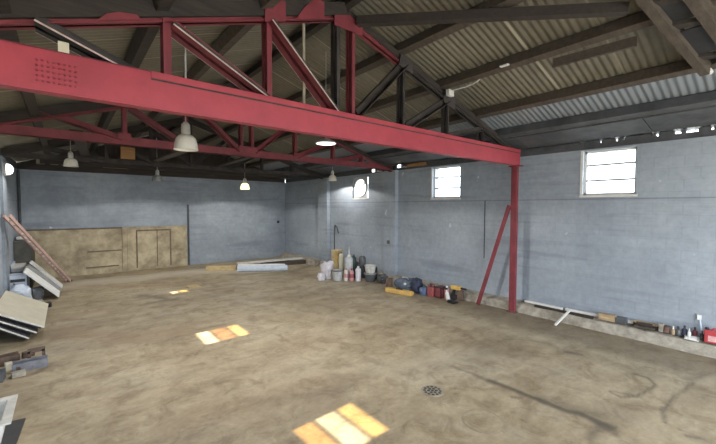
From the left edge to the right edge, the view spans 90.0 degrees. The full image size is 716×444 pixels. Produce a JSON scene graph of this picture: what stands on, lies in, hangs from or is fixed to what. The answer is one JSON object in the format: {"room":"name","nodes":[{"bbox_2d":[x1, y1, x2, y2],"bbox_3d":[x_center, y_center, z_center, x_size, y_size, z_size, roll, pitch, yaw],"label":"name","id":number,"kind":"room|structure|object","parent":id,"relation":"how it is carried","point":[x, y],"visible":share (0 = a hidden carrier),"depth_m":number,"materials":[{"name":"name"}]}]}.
{"room":"warehouse","nodes":[
{"label":"warehouse","id":0,"kind":"room"},
{"bbox_2d":[0,161,18,296],"bbox_3d":[-5.579,0.442,4.763,0.060,3.900,20.400,-2,3,-39],"label":"wall","id":1,"kind":"structure","parent":0,"point":[11,180],"depth_m":10.79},
{"bbox_2d":[0,155,9,291],"bbox_3d":[-9.340,0.241,9.459,0.060,3.900,0.720,-2,3,-39],"label":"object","id":2,"kind":"structure","parent":1,"relation":"attached to","point":[3,189],"depth_m":9.23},
{"bbox_2d":[0,148,16,168],"bbox_3d":[-5.466,-1.608,4.573,0.070,0.212,20.100,-2,3,-39],"label":"trim","id":3,"kind":"structure","parent":1,"relation":"attached to","point":[9,160],"depth_m":10.94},
{"bbox_2d":[3,163,13,175],"bbox_3d":[-9.230,-1.390,9.454,0.180,0.340,0.340,-2,3,-39],"label":"lamp","id":4,"kind":"object","parent":1,"relation":"attached to","point":[8,169],"visible":1,"depth_m":9.36,"materials":[{"name":"white paint"}]},
{"bbox_2d":[1,116,323,178],"bbox_3d":[-5.481,-2.705,12.592,10.153,1.857,0.285,-2,3,-39],"label":"roof truss","id":5,"kind":"object","parent":1,"relation":"on","point":[25,150],"visible":0.65,"depth_m":11.56,"materials":[{"name":"metal"}]},
{"bbox_2d":[69,129,89,156],"bbox_3d":[-6.873,-1.891,8.904,0.220,0.060,4.211,-1,3,-35],"label":"plank","id":6,"kind":"object","parent":5,"relation":"on","point":[82,147],"visible":0.64,"depth_m":9.00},
{"bbox_2d":[120,146,134,159],"bbox_3d":[-7.110,-2.127,11.052,0.380,0.365,0.040,-2,3,-39],"label":"plywood offcut","id":7,"kind":"object","parent":5,"relation":"on","point":[126,152],"visible":1,"depth_m":11.03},
{"bbox_2d":[151,143,206,161],"bbox_3d":[-5.247,-1.940,10.231,0.240,0.060,4.211,-2,3,-43],"label":"plank","id":8,"kind":"object","parent":5,"relation":"on","point":[175,153],"visible":0.57,"depth_m":10.47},
{"bbox_2d":[217,150,270,166],"bbox_3d":[-3.775,-1.985,11.432,0.220,0.060,4.201,-2,3,-38],"label":"plank","id":9,"kind":"object","parent":5,"relation":"on","point":[241,158],"visible":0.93,"depth_m":11.67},
{"bbox_2d":[0,83,392,171],"bbox_3d":[-2.753,-2.560,9.271,10.173,1.863,0.285,-2,3,-39],"label":"roof truss","id":10,"kind":"object","parent":1,"relation":"on","point":[9,120],"visible":0.66,"depth_m":7.65,"materials":[{"name":"metal"}]},
{"bbox_2d":[0,0,515,148],"bbox_3d":[0.036,-2.425,5.732,10.013,1.829,0.314,-2,3,-39],"label":"roof truss","id":11,"kind":"object","parent":1,"relation":"on","point":[51,19],"visible":0.74,"depth_m":4.55,"materials":[{"name":"metal"}]},
{"bbox_2d":[302,23,304,103],"bbox_3d":[-0.795,-2.291,5.239,0.040,1.250,0.025,-2,3,-39],"label":"strap","id":12,"kind":"object","parent":11,"relation":"hanging from","point":[303,24],"visible":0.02,"depth_m":5.22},
{"bbox_2d":[356,1,629,26],"bbox_3d":[1.614,-2.821,4.894,3.474,0.589,0.120,1,2,21],"label":"brace","id":13,"kind":"object","parent":11,"relation":"attached to","point":[619,8],"visible":1,"depth_m":4.75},
{"bbox_2d":[16,133,285,264],"bbox_3d":[-7.926,-0.962,15.772,10.290,5.800,0.300,-2,3,-39],"label":"wall","id":14,"kind":"structure","parent":0,"point":[228,222],"depth_m":15.45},
{"bbox_2d":[17,169,21,225],"bbox_3d":[-11.752,-0.801,12.406,0.074,2.030,0.074,-1,2,-17],"label":"conduit pipe","id":15,"kind":"object","parent":14,"relation":"attached to","point":[18,170],"visible":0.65,"depth_m":12.38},
{"bbox_2d":[27,163,277,181],"bbox_3d":[-7.814,-2.048,15.430,9.500,0.190,0.140,-2,3,-39],"label":"joist","id":16,"kind":"object","parent":14,"relation":"attached to","point":[29,166],"visible":1,"depth_m":14.49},
{"bbox_2d":[40,159,287,177],"bbox_3d":[-6.707,-2.070,14.072,8.700,0.220,0.120,-2,3,-39],"label":"joist","id":17,"kind":"object","parent":14,"relation":"attached to","point":[42,161],"visible":0.64,"depth_m":13.44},
{"bbox_2d":[187,205,189,264],"bbox_3d":[-7.541,0.575,15.920,0.065,2.680,0.065,-1,2,-17],"label":"conduit pipe","id":18,"kind":"object","parent":14,"relation":"attached to","point":[187,205],"visible":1,"depth_m":15.90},
{"bbox_2d":[280,105,715,178],"bbox_3d":[2.074,-1.986,10.721,0.820,0.162,20.100,-2,3,-39],"label":"ceiling beam","id":19,"kind":"structure","parent":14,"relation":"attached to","point":[702,116],"depth_m":7.29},
{"bbox_2d":[0,257,715,443],"bbox_3d":[-1.489,2.274,8.007,10.290,0.001,20.125,-2,3,-39],"label":"floor","id":20,"kind":"structure","parent":0,"point":[291,356],"depth_m":5.67,"materials":[{"name":"concrete"}]},
{"bbox_2d":[0,367,5,382],"bbox_3d":[-5.478,2.299,5.246,0.420,0.150,0.204,-2,3,-36],"label":"channel","id":21,"kind":"object","parent":20,"relation":"on","point":[2,370],"visible":1,"depth_m":5.40,"materials":[{"name":"grey metal"}]},
{"bbox_2d":[4,361,11,371],"bbox_3d":[-5.555,2.296,5.689,0.120,0.120,0.090,2,3,39],"label":"concrete block","id":22,"kind":"object","parent":20,"relation":"on","point":[8,365],"visible":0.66,"depth_m":5.66,"materials":[{"name":"beige concrete"}]},
{"bbox_2d":[0,351,19,366],"bbox_3d":[-5.827,2.273,5.864,0.184,0.150,0.400,2,3,39],"label":"channel","id":23,"kind":"object","parent":20,"relation":"on","point":[13,356],"visible":0.88,"depth_m":5.90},
{"bbox_2d":[0,330,25,339],"bbox_3d":[-7.394,2.031,7.617,0.606,0.461,2.192,-2,3,-39],"label":"panel","id":24,"kind":"object","parent":20,"relation":"on","point":[0,330],"visible":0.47,"depth_m":6.86,"materials":[{"name":"grey plastic"}]},
{"bbox_2d":[0,324,30,338],"bbox_3d":[-7.323,1.999,7.596,0.635,0.462,2.312,-2,3,-39],"label":"panel","id":25,"kind":"object","parent":24,"relation":"on","point":[12,330],"visible":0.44,"depth_m":6.86,"materials":[{"name":"grey plastic"}]},
{"bbox_2d":[0,297,33,333],"bbox_3d":[-7.348,1.961,7.691,0.665,0.462,2.132,-2,3,-39],"label":"panel","id":26,"kind":"object","parent":25,"relation":"on","point":[0,297],"visible":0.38,"depth_m":6.94,"materials":[{"name":"grey plastic"}]},
{"bbox_2d":[0,317,37,332],"bbox_3d":[-7.279,1.928,7.668,0.694,0.462,2.252,-2,3,-39],"label":"panel","id":27,"kind":"object","parent":26,"relation":"on","point":[2,320],"visible":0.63,"depth_m":6.93,"materials":[{"name":"grey plastic"}]},
{"bbox_2d":[0,296,40,328],"bbox_3d":[-7.306,1.888,7.761,0.724,0.463,2.072,-2,3,-39],"label":"panel","id":28,"kind":"object","parent":27,"relation":"on","point":[1,296],"visible":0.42,"depth_m":7.03,"materials":[{"name":"grey plastic"}]},
{"bbox_2d":[0,290,47,327],"bbox_3d":[-7.237,1.851,7.737,0.756,0.468,2.192,-2,3,-39],"label":"panel","id":29,"kind":"object","parent":28,"relation":"on","point":[14,306],"visible":1,"depth_m":7.59,"materials":[{"name":"wood"}]},
{"bbox_2d":[1,418,25,443],"bbox_3d":[-4.115,2.429,3.771,0.840,0.018,1.080,-2,3,-39],"label":"rubber mat","id":30,"kind":"object","parent":20,"relation":"on","point":[12,431],"visible":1,"depth_m":4.11,"materials":[{"name":"black rubber"}]},
{"bbox_2d":[0,394,17,443],"bbox_3d":[-4.113,2.236,3.738,0.770,0.345,0.720,-2,3,-39],"label":"panel","id":31,"kind":"object","parent":30,"relation":"on","point":[7,404],"visible":1,"depth_m":3.96,"materials":[{"name":"white paint"}]},
{"bbox_2d":[11,369,25,378],"bbox_3d":[-5.213,2.330,5.492,0.140,0.070,0.160,2,3,42],"label":"concrete block","id":32,"kind":"object","parent":20,"relation":"on","point":[19,373],"visible":1,"depth_m":5.46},
{"bbox_2d":[11,265,25,273],"bbox_3d":[-10.271,1.746,10.837,0.270,0.775,0.790,-2,3,-39],"label":"crate","id":33,"kind":"object","parent":20,"relation":"on","point":[21,270],"visible":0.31,"depth_m":10.54,"materials":[{"name":"grey metal"}]},
{"bbox_2d":[10,261,25,268],"bbox_3d":[-10.250,1.285,10.802,0.280,0.140,0.920,-2,3,-39],"label":"countertop","id":34,"kind":"structure","parent":33,"relation":"on","point":[13,265],"depth_m":10.56,"materials":[{"name":"white plastic"}]},
{"bbox_2d":[9,273,29,289],"bbox_3d":[-9.512,1.819,10.036,0.410,0.700,0.555,-2,3,-39],"label":"appliance box","id":35,"kind":"object","parent":20,"relation":"on","point":[16,278],"visible":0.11,"depth_m":9.90,"materials":[{"name":"white cardboard"}]},
{"bbox_2d":[10,284,32,298],"bbox_3d":[-8.916,1.917,9.462,0.463,0.554,0.538,-2,3,-39],"label":"plastic sack","id":36,"kind":"object","parent":20,"relation":"on","point":[21,289],"visible":0.48,"depth_m":9.35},
{"bbox_2d":[13,237,34,287],"bbox_3d":[-10.971,1.328,11.798,0.420,1.530,1.390,-2,3,-39],"label":"cabinet","id":37,"kind":"object","parent":20,"relation":"on","point":[23,252],"visible":0.44,"depth_m":11.28,"materials":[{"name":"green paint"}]},
{"bbox_2d":[12,355,47,371],"bbox_3d":[-5.277,2.286,5.759,0.426,0.135,0.215,-2,3,-39],"label":"channel","id":38,"kind":"object","parent":20,"relation":"on","point":[37,362],"visible":0.92,"depth_m":5.73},
{"bbox_2d":[27,346,44,357],"bbox_3d":[-5.440,2.242,6.052,0.220,0.200,0.180,-2,3,-39],"label":"bracket","id":39,"kind":"object","parent":20,"relation":"on","point":[42,348],"visible":0.57,"depth_m":6.01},
{"bbox_2d":[2,215,71,281],"bbox_3d":[-9.501,0.957,10.799,0.208,2.430,3.449,-1,2,-19],"label":"ladder","id":40,"kind":"object","parent":20,"relation":"on","point":[10,219],"visible":1,"depth_m":10.38,"materials":[{"name":"red metal"}]},
{"bbox_2d":[31,286,44,299],"bbox_3d":[-8.935,1.985,9.970,0.320,0.376,0.365,-2,3,-39],"label":"sack","id":41,"kind":"object","parent":20,"relation":"on","point":[37,293],"visible":0.8,"depth_m":9.87,"materials":[{"name":"grey plastic"}]},
{"bbox_2d":[23,268,59,296],"bbox_3d":[-8.961,1.713,10.154,0.746,0.822,0.762,-2,3,-39],"label":"sheet","id":42,"kind":"object","parent":20,"relation":"on","point":[27,271],"visible":1,"depth_m":10.04,"materials":[{"name":"white paint"}]},
{"bbox_2d":[25,264,60,291],"bbox_3d":[-9.435,1.688,10.747,0.766,0.861,0.642,-2,3,-39],"label":"sheet","id":43,"kind":"object","parent":20,"relation":"on","point":[29,266],"visible":0.88,"depth_m":10.70,"materials":[{"name":"grey metal"}]},
{"bbox_2d":[29,261,62,287],"bbox_3d":[-9.799,1.647,11.256,0.767,0.901,0.492,-2,3,-39],"label":"sheet","id":44,"kind":"object","parent":20,"relation":"on","point":[32,263],"visible":1,"depth_m":11.17,"materials":[{"name":"grey plastic"}]},
{"bbox_2d":[26,227,122,277],"bbox_3d":[-10.569,1.132,13.441,2.870,1.790,0.078,-2,3,-39],"label":"plywood board","id":45,"kind":"object","parent":20,"relation":"on","point":[77,251],"visible":0.68,"depth_m":13.53,"materials":[{"name":"wood"}]},
{"bbox_2d":[122,227,127,271],"bbox_3d":[-9.391,1.101,14.409,0.160,1.780,0.068,-2,3,-39],"label":"timber post","id":46,"kind":"object","parent":20,"relation":"on","point":[124,229],"visible":1,"depth_m":14.38,"materials":[{"name":"brown wood"}]},
{"bbox_2d":[127,225,186,270],"bbox_3d":[-8.456,1.068,15.176,2.240,1.790,0.063,-2,3,-39],"label":"plywood board","id":47,"kind":"object","parent":20,"relation":"on","point":[148,247],"visible":1,"depth_m":15.12,"materials":[{"name":"wood"}]},
{"bbox_2d":[206,265,236,270],"bbox_3d":[-5.642,1.897,14.789,1.196,0.180,0.220,0,2,-3],"label":"timber baulk","id":48,"kind":"object","parent":20,"relation":"on","point":[209,267],"visible":1,"depth_m":14.69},
{"bbox_2d":[237,263,287,271],"bbox_3d":[-3.913,1.871,14.690,2.014,0.269,0.553,0,2,-9],"label":"roll","id":49,"kind":"object","parent":20,"relation":"on","point":[241,267],"visible":1,"depth_m":14.49,"materials":[{"name":"white plastic"}]},
{"bbox_2d":[261,260,305,264],"bbox_3d":[-3.344,1.858,16.149,1.991,0.160,0.220,-1,3,-28],"label":"timber baulk","id":50,"kind":"object","parent":20,"relation":"on","point":[293,262],"visible":0.64,"depth_m":16.16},
{"bbox_2d":[236,257,302,263],"bbox_3d":[-3.877,1.724,15.966,2.928,0.090,0.350,-1,3,-31],"label":"board","id":51,"kind":"object","parent":50,"relation":"on","point":[293,258],"visible":0.93,"depth_m":15.85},
{"bbox_2d":[307,258,319,265],"bbox_3d":[-1.988,1.807,16.028,0.500,0.280,0.350,2,3,39],"label":"concrete block","id":52,"kind":"object","parent":20,"relation":"on","point":[311,262],"visible":0.94,"depth_m":15.90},
{"bbox_2d":[320,260,333,279],"bbox_3d":[-1.151,1.733,13.111,0.443,0.669,0.492,-2,3,-39],"label":"sack","id":53,"kind":"object","parent":20,"relation":"on","point":[326,267],"visible":0.91,"depth_m":12.96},
{"bbox_2d":[331,249,342,273],"bbox_3d":[-0.832,1.560,14.044,0.300,0.940,0.409,2,3,31],"label":"carton","id":54,"kind":"object","parent":20,"relation":"on","point":[335,253],"visible":0.53,"depth_m":13.89,"materials":[{"name":"yellow cardboard"}]},
{"bbox_2d":[332,269,342,280],"bbox_3d":[-0.724,1.895,12.758,0.402,0.375,0.428,-2,3,-39],"label":"bucket","id":55,"kind":"object","parent":20,"relation":"on","point":[337,273],"visible":1,"depth_m":12.63,"materials":[{"name":"grey plastic"}]},
{"bbox_2d":[339,252,343,275],"bbox_3d":[-0.635,1.591,13.571,0.198,0.918,0.198,-2,3,-39],"label":"canister","id":56,"kind":"object","parent":20,"relation":"on","point":[341,256],"visible":0.83,"depth_m":13.49,"materials":[{"name":"beige plastic"}]},
{"bbox_2d":[345,249,352,278],"bbox_3d":[-0.328,1.486,13.081,0.286,1.170,0.286,-2,3,-39],"label":"canister","id":57,"kind":"object","parent":20,"relation":"on","point":[348,260],"visible":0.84,"depth_m":12.97,"materials":[{"name":"grey plastic"}]},
{"bbox_2d":[349,268,353,280],"bbox_3d":[-0.228,1.868,12.688,0.160,0.438,0.160,-2,3,-39],"label":"bottle","id":58,"kind":"object","parent":20,"relation":"on","point":[351,272],"visible":1,"depth_m":12.62,"materials":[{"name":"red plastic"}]},
{"bbox_2d":[352,254,355,277],"bbox_3d":[-0.160,1.634,13.276,0.198,0.858,0.198,-2,3,-39],"label":"canister","id":59,"kind":"object","parent":20,"relation":"on","point":[353,256],"visible":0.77,"depth_m":13.19,"materials":[{"name":"green plastic"}]},
{"bbox_2d":[355,266,360,280],"bbox_3d":[0.008,1.828,12.698,0.198,0.518,0.198,-2,3,-39],"label":"bottle","id":60,"kind":"object","parent":20,"relation":"on","point":[357,270],"visible":1,"depth_m":12.62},
{"bbox_2d":[359,254,365,277],"bbox_3d":[0.160,1.625,13.279,0.257,0.878,0.257,-2,3,-39],"label":"canister","id":61,"kind":"object","parent":20,"relation":"on","point":[362,259],"visible":0.9,"depth_m":13.17,"materials":[{"name":"grey plastic"}]},
{"bbox_2d":[364,272,376,281],"bbox_3d":[0.431,1.940,12.610,0.444,0.305,0.444,-2,3,-39],"label":"bucket","id":62,"kind":"object","parent":20,"relation":"on","point":[369,277],"visible":0.78,"depth_m":12.46,"materials":[{"name":"grey plastic"}]},
{"bbox_2d":[364,264,375,273],"bbox_3d":[0.441,1.650,12.588,0.423,0.275,0.450,-2,3,-39],"label":"bucket","id":63,"kind":"object","parent":62,"relation":"on","point":[369,268],"visible":1,"depth_m":12.46,"materials":[{"name":"grey plastic"}]},
{"bbox_2d":[377,274,387,283],"bbox_3d":[0.854,1.949,12.347,0.442,0.310,0.322,2,3,39],"label":"sack","id":64,"kind":"object","parent":20,"relation":"on","point":[381,278],"visible":0.87,"depth_m":12.23,"materials":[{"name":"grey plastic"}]},
{"bbox_2d":[386,277,392,287],"bbox_3d":[1.002,1.969,11.501,0.200,0.340,0.120,2,3,39],"label":"wood block","id":65,"kind":"object","parent":20,"relation":"on","point":[389,281],"visible":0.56,"depth_m":11.44,"materials":[{"name":"brown wood"}]},
{"bbox_2d":[385,287,413,295],"bbox_3d":[1.242,2.086,10.797,0.920,0.155,0.182,2,3,40],"label":"tool case","id":66,"kind":"object","parent":20,"relation":"on","point":[387,289],"visible":1,"depth_m":10.71,"materials":[{"name":"yellow plastic"}]},
{"bbox_2d":[394,277,411,290],"bbox_3d":[1.517,1.940,11.321,0.443,0.414,0.760,-2,3,-39],"label":"tool bag","id":67,"kind":"object","parent":20,"relation":"on","point":[399,282],"visible":0.7,"depth_m":11.18,"materials":[{"name":"blue fabric"}]},
{"bbox_2d":[411,277,422,293],"bbox_3d":[1.806,1.922,10.866,0.358,0.490,0.288,-2,3,-39],"label":"tool bag","id":68,"kind":"object","parent":20,"relation":"on","point":[417,283],"visible":0.86,"depth_m":10.76,"materials":[{"name":"blue fabric"}]},
{"bbox_2d":[419,284,427,295],"bbox_3d":[1.985,2.016,10.656,0.330,0.319,0.242,-2,3,-39],"label":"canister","id":69,"kind":"object","parent":20,"relation":"on","point":[423,290],"visible":0.78,"depth_m":10.54,"materials":[{"name":"blue plastic"}]},
{"bbox_2d":[427,283,434,296],"bbox_3d":[2.161,1.990,10.503,0.225,0.384,0.209,-2,3,-45],"label":"can","id":70,"kind":"object","parent":20,"relation":"on","point":[430,289],"visible":0.88,"depth_m":10.42,"materials":[{"name":"red plastic"}]},
{"bbox_2d":[421,385,443,396],"bbox_3d":[1.056,2.395,5.075,0.320,0.010,0.320,-2,3,-39],"label":"floor drain","id":71,"kind":"object","parent":20,"relation":"on","point":[429,390],"visible":1,"depth_m":5.05,"materials":[{"name":"grey metal"}]},
{"bbox_2d":[434,285,445,297],"bbox_3d":[2.409,2.027,10.411,0.300,0.320,0.250,-2,3,-39],"label":"crate","id":72,"kind":"object","parent":20,"relation":"on","point":[439,290],"visible":0.8,"depth_m":10.31,"materials":[{"name":"red plastic"}]},
{"bbox_2d":[451,285,466,299],"bbox_3d":[2.840,2.004,10.082,0.124,0.395,0.463,-2,3,-45],"label":"drill","id":73,"kind":"object","parent":20,"relation":"on","point":[454,287],"visible":0.98,"depth_m":10.12,"materials":[{"name":"yellow plastic"}]},
{"bbox_2d":[457,290,463,300],"bbox_3d":[2.890,2.062,10.076,0.180,0.260,0.120,2,3,39],"label":"wood block","id":74,"kind":"object","parent":20,"relation":"on","point":[460,293],"visible":0.96,"depth_m":10.02,"materials":[{"name":"brown wood"}]},
{"bbox_2d":[476,205,510,304],"bbox_3d":[3.498,0.896,9.250,0.876,2.668,0.070,2,3,44],"label":"brace","id":75,"kind":"object","parent":20,"relation":"on","point":[508,207],"visible":1,"depth_m":9.21,"materials":[{"name":"red paint"}]},
{"bbox_2d":[506,165,522,313],"bbox_3d":[3.865,0.433,8.838,0.180,3.640,0.280,-2,3,-39],"label":"steel column","id":76,"kind":"structure","parent":20,"relation":"on","point":[515,168],"depth_m":8.83,"materials":[{"name":"metal"}]},
{"bbox_2d":[0,39,520,165],"bbox_3d":[0.086,-1.454,5.638,9.910,0.380,0.147,-2,3,-39],"label":"girder","id":77,"kind":"object","parent":76,"relation":"on","point":[23,67],"visible":1,"depth_m":4.03,"materials":[{"name":"metal"}]},
{"bbox_2d":[58,41,68,52],"bbox_3d":[-2.720,-1.605,3.304,0.080,0.095,0.060,-2,3,-39],"label":"wood block","id":78,"kind":"object","parent":77,"relation":"on","point":[62,46],"visible":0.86,"depth_m":3.28,"materials":[{"name":"beige wood"}]},
{"bbox_2d":[554,310,569,325],"bbox_3d":[4.563,2.136,7.983,0.488,0.294,0.045,-1,3,-25],"label":"stick","id":79,"kind":"object","parent":20,"relation":"on","point":[568,311],"visible":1,"depth_m":7.96,"materials":[{"name":"paint"}]},
{"bbox_2d":[0,0,715,178],"bbox_3d":[-1.502,-2.675,7.768,10.700,1.804,20.898,-2,3,-39],"label":"ceiling","id":80,"kind":"structure","parent":0,"point":[478,44],"depth_m":6.32,"materials":[{"name":"metal"}]},
{"bbox_2d":[0,0,50,153],"bbox_3d":[-4.774,-1.977,5.111,0.184,0.202,20.080,-2,3,-39],"label":"purlin","id":81,"kind":"object","parent":80,"relation":"attached to","point":[29,98],"visible":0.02,"depth_m":5.40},
{"bbox_2d":[63,141,78,166],"bbox_3d":[-7.858,-1.993,9.774,0.336,0.946,0.336,-2,3,-39],"label":"pendant lamp","id":82,"kind":"object","parent":80,"relation":"hanging from","point":[70,161],"visible":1,"depth_m":9.72,"materials":[{"name":"white metal"}]},
{"bbox_2d":[89,0,174,150],"bbox_3d":[-3.797,-2.459,5.889,0.184,0.202,20.080,-2,3,-39],"label":"purlin","id":83,"kind":"object","parent":80,"relation":"attached to","point":[143,37],"visible":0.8,"depth_m":4.80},
{"bbox_2d":[152,138,162,181],"bbox_3d":[-7.129,-2.442,12.677,0.346,2.014,0.346,-2,3,-39],"label":"pendant lamp","id":84,"kind":"object","parent":80,"relation":"hanging from","point":[156,178],"visible":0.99,"depth_m":12.65,"materials":[{"name":"grey metal"}]},
{"bbox_2d":[173,54,198,151],"bbox_3d":[-2.923,-2.028,6.053,0.387,1.606,0.387,-2,3,-39],"label":"pendant lamp","id":85,"kind":"object","parent":80,"relation":"hanging from","point":[184,141],"visible":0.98,"depth_m":6.00,"materials":[{"name":"white metal"}]},
{"bbox_2d":[131,0,280,137],"bbox_3d":[-2.858,-2.923,6.636,0.203,0.209,20.080,-2,3,-39],"label":"purlin","id":86,"kind":"object","parent":80,"relation":"attached to","point":[232,34],"visible":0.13,"depth_m":5.70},
{"bbox_2d":[240,163,248,189],"bbox_3d":[-4.821,-2.230,15.220,0.387,1.678,0.387,-2,3,-39],"label":"pendant lamp","id":87,"kind":"object","parent":80,"relation":"hanging from","point":[244,185],"visible":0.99,"depth_m":15.16,"materials":[{"name":"white"}]},
{"bbox_2d":[169,0,362,131],"bbox_3d":[-1.796,-3.435,7.483,0.140,0.187,20.080,-2,3,-39],"label":"ridge beam","id":88,"kind":"structure","parent":80,"relation":"attached to","point":[311,29],"depth_m":6.56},
{"bbox_2d":[316,51,335,145],"bbox_3d":[-0.628,-2.430,7.007,0.407,1.785,0.407,-2,3,-39],"label":"lamp","id":89,"kind":"object","parent":80,"relation":"hanging from","point":[325,142],"visible":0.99,"depth_m":6.98,"materials":[{"name":"white paint"}]},
{"bbox_2d":[328,167,336,180],"bbox_3d":[-0.997,-1.976,13.962,0.326,0.732,0.326,-2,3,-39],"label":"pendant lamp","id":90,"kind":"object","parent":80,"relation":"hanging from","point":[332,177],"visible":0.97,"depth_m":13.88,"materials":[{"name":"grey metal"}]},
{"bbox_2d":[197,0,525,143],"bbox_3d":[-0.883,-3.099,8.244,0.178,0.198,20.080,-2,3,-39],"label":"purlin","id":91,"kind":"object","parent":80,"relation":"attached to","point":[438,31],"visible":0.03,"depth_m":6.02,"materials":[{"name":"wood"}]},
{"bbox_2d":[221,0,715,157],"bbox_3d":[0.014,-2.769,8.991,0.169,0.196,20.080,-2,3,-39],"label":"purlin","id":92,"kind":"object","parent":80,"relation":"attached to","point":[640,20],"visible":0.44,"depth_m":5.56,"materials":[{"name":"wood"}]},
{"bbox_2d":[446,79,479,96],"bbox_3d":[1.970,-2.499,6.669,0.160,0.165,0.686,-2,3,-39],"label":"junction box","id":93,"kind":"object","parent":92,"relation":"attached to","point":[450,93],"visible":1,"depth_m":6.84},
{"bbox_2d":[552,36,636,67],"bbox_3d":[3.367,-2.431,5.149,0.050,0.130,1.033,-2,3,-44],"label":"board","id":94,"kind":"object","parent":92,"relation":"attached to","point":[631,42],"visible":1,"depth_m":5.10,"materials":[{"name":"wood"}]},
{"bbox_2d":[246,58,715,167],"bbox_3d":[0.951,-2.425,9.771,0.178,0.198,20.080,-2,3,-39],"label":"purlin","id":95,"kind":"object","parent":80,"relation":"attached to","point":[680,68],"visible":0.8,"depth_m":6.25,"materials":[{"name":"wood"}]},
{"bbox_2d":[271,90,715,171],"bbox_3d":[1.693,-2.152,10.390,0.198,0.204,20.080,-2,3,-39],"label":"purlin","id":96,"kind":"object","parent":80,"relation":"attached to","point":[704,99],"visible":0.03,"depth_m":6.83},
{"bbox_2d":[634,0,715,75],"bbox_3d":[3.674,-2.447,4.119,2.768,0.959,0.460,-1,3,-28],"label":"rafter","id":97,"kind":"object","parent":80,"relation":"attached to","point":[695,44],"visible":1,"depth_m":4.25,"materials":[{"name":"brown wood"}]},
{"bbox_2d":[285,136,715,336],"bbox_3d":[2.530,0.196,11.382,0.300,3.900,20.400,-2,3,-39],"label":"wall","id":98,"kind":"structure","parent":0,"point":[648,256],"depth_m":8.47,"materials":[{"name":"concrete"}]},
{"bbox_2d":[318,178,329,261],"bbox_3d":[-1.519,-0.001,15.972,0.160,3.900,0.720,-2,3,-39],"label":"pillar","id":99,"kind":"structure","parent":98,"relation":"attached to","point":[323,184],"depth_m":15.82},
{"bbox_2d":[352,177,368,198],"bbox_3d":[0.129,-1.337,14.096,0.124,0.870,0.980,-2,3,-39],"label":"window","id":100,"kind":"structure","parent":98,"relation":"in","point":[365,179],"depth_m":14.00,"materials":[{"name":"white plastic"}]},
{"bbox_2d":[354,179,366,196],"bbox_3d":[0.140,-1.355,14.182,0.150,0.720,0.720,-2,3,-39],"label":"fan","id":101,"kind":"object","parent":100,"relation":"attached to","point":[356,186],"visible":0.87,"depth_m":14.27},
{"bbox_2d":[383,170,397,275],"bbox_3d":[1.163,0.140,12.691,0.160,3.900,0.560,-2,3,-39],"label":"pillar","id":102,"kind":"structure","parent":98,"relation":"attached to","point":[390,262],"depth_m":12.57,"materials":[{"name":"paint"}]},
{"bbox_2d":[407,162,426,166],"bbox_3d":[1.900,-1.867,11.618,0.040,0.100,0.800,-2,3,-39],"label":"plank","id":103,"kind":"object","parent":98,"relation":"attached to","point":[420,163],"visible":1,"depth_m":11.59,"materials":[{"name":"orange wood"}]},
{"bbox_2d":[430,165,460,199],"bbox_3d":[2.714,-1.202,10.955,0.170,1.030,1.100,-2,3,-39],"label":"window","id":104,"kind":"structure","parent":98,"relation":"in","point":[435,169],"depth_m":11.16,"materials":[{"name":"white paint"}]},
{"bbox_2d":[280,252,715,358],"bbox_3d":[2.365,2.040,11.132,0.358,0.235,20.100,-2,3,-39],"label":"baseboard","id":105,"kind":"structure","parent":98,"relation":"attached to","point":[702,348],"depth_m":7.67,"materials":[{"name":"concrete"}]},
{"bbox_2d":[524,299,562,309],"bbox_3d":[4.483,2.001,8.668,0.100,0.050,0.891,-2,3,-36],"label":"trim strip","id":106,"kind":"object","parent":105,"relation":"on","point":[526,300],"visible":1,"depth_m":8.63,"materials":[{"name":"paint"}]},
{"bbox_2d":[534,304,593,318],"bbox_3d":[4.702,2.057,8.229,0.070,0.050,1.250,-2,3,-39],"label":"batten","id":107,"kind":"object","parent":105,"relation":"on","point":[535,305],"visible":1,"depth_m":8.18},
{"bbox_2d":[565,308,632,323],"bbox_3d":[5.219,2.032,7.792,0.080,0.068,1.280,-2,3,-39],"label":"trim strip","id":108,"kind":"object","parent":105,"relation":"on","point":[566,309],"visible":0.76,"depth_m":7.95,"materials":[{"name":"paint"}]},
{"bbox_2d":[598,312,616,321],"bbox_3d":[5.281,2.013,7.570,0.144,0.130,0.300,-2,3,-39],"label":"cardboard box","id":109,"kind":"object","parent":105,"relation":"on","point":[603,316],"visible":0.9,"depth_m":7.54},
{"bbox_2d":[616,316,627,324],"bbox_3d":[5.441,2.026,7.378,0.140,0.120,0.180,-2,3,-39],"label":"box","id":110,"kind":"object","parent":105,"relation":"on","point":[622,320],"visible":1,"depth_m":7.33,"materials":[{"name":"grey plastic"}]},
{"bbox_2d":[634,324,654,330],"bbox_3d":[5.643,2.082,7.054,0.061,0.051,0.320,-2,3,-39],"label":"wood offcut","id":111,"kind":"object","parent":105,"relation":"on","point":[635,325],"visible":1,"depth_m":7.04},
{"bbox_2d":[684,335,699,341],"bbox_3d":[6.086,2.115,6.519,0.130,0.050,0.190,-2,3,-39],"label":"paint tray","id":112,"kind":"object","parent":105,"relation":"on","point":[694,338],"visible":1,"depth_m":6.49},
{"bbox_2d":[704,327,715,343],"bbox_3d":[6.281,2.003,6.296,0.145,0.272,0.265,-2,3,-39],"label":"jerry can","id":113,"kind":"object","parent":105,"relation":"on","point":[709,334],"visible":1,"depth_m":6.30,"materials":[{"name":"red plastic"}]},
{"bbox_2d":[285,126,715,182],"bbox_3d":[2.576,-1.833,11.139,0.120,0.176,20.100,-2,3,-39],"label":"trim","id":114,"kind":"structure","parent":98,"relation":"attached to","point":[704,131],"depth_m":8.03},
{"bbox_2d":[579,147,636,196],"bbox_3d":[5.386,-1.057,7.686,0.170,1.040,1.050,-2,3,-39],"label":"window","id":115,"kind":"structure","parent":98,"relation":"in","point":[617,194],"depth_m":7.78,"materials":[{"name":"white paint"}]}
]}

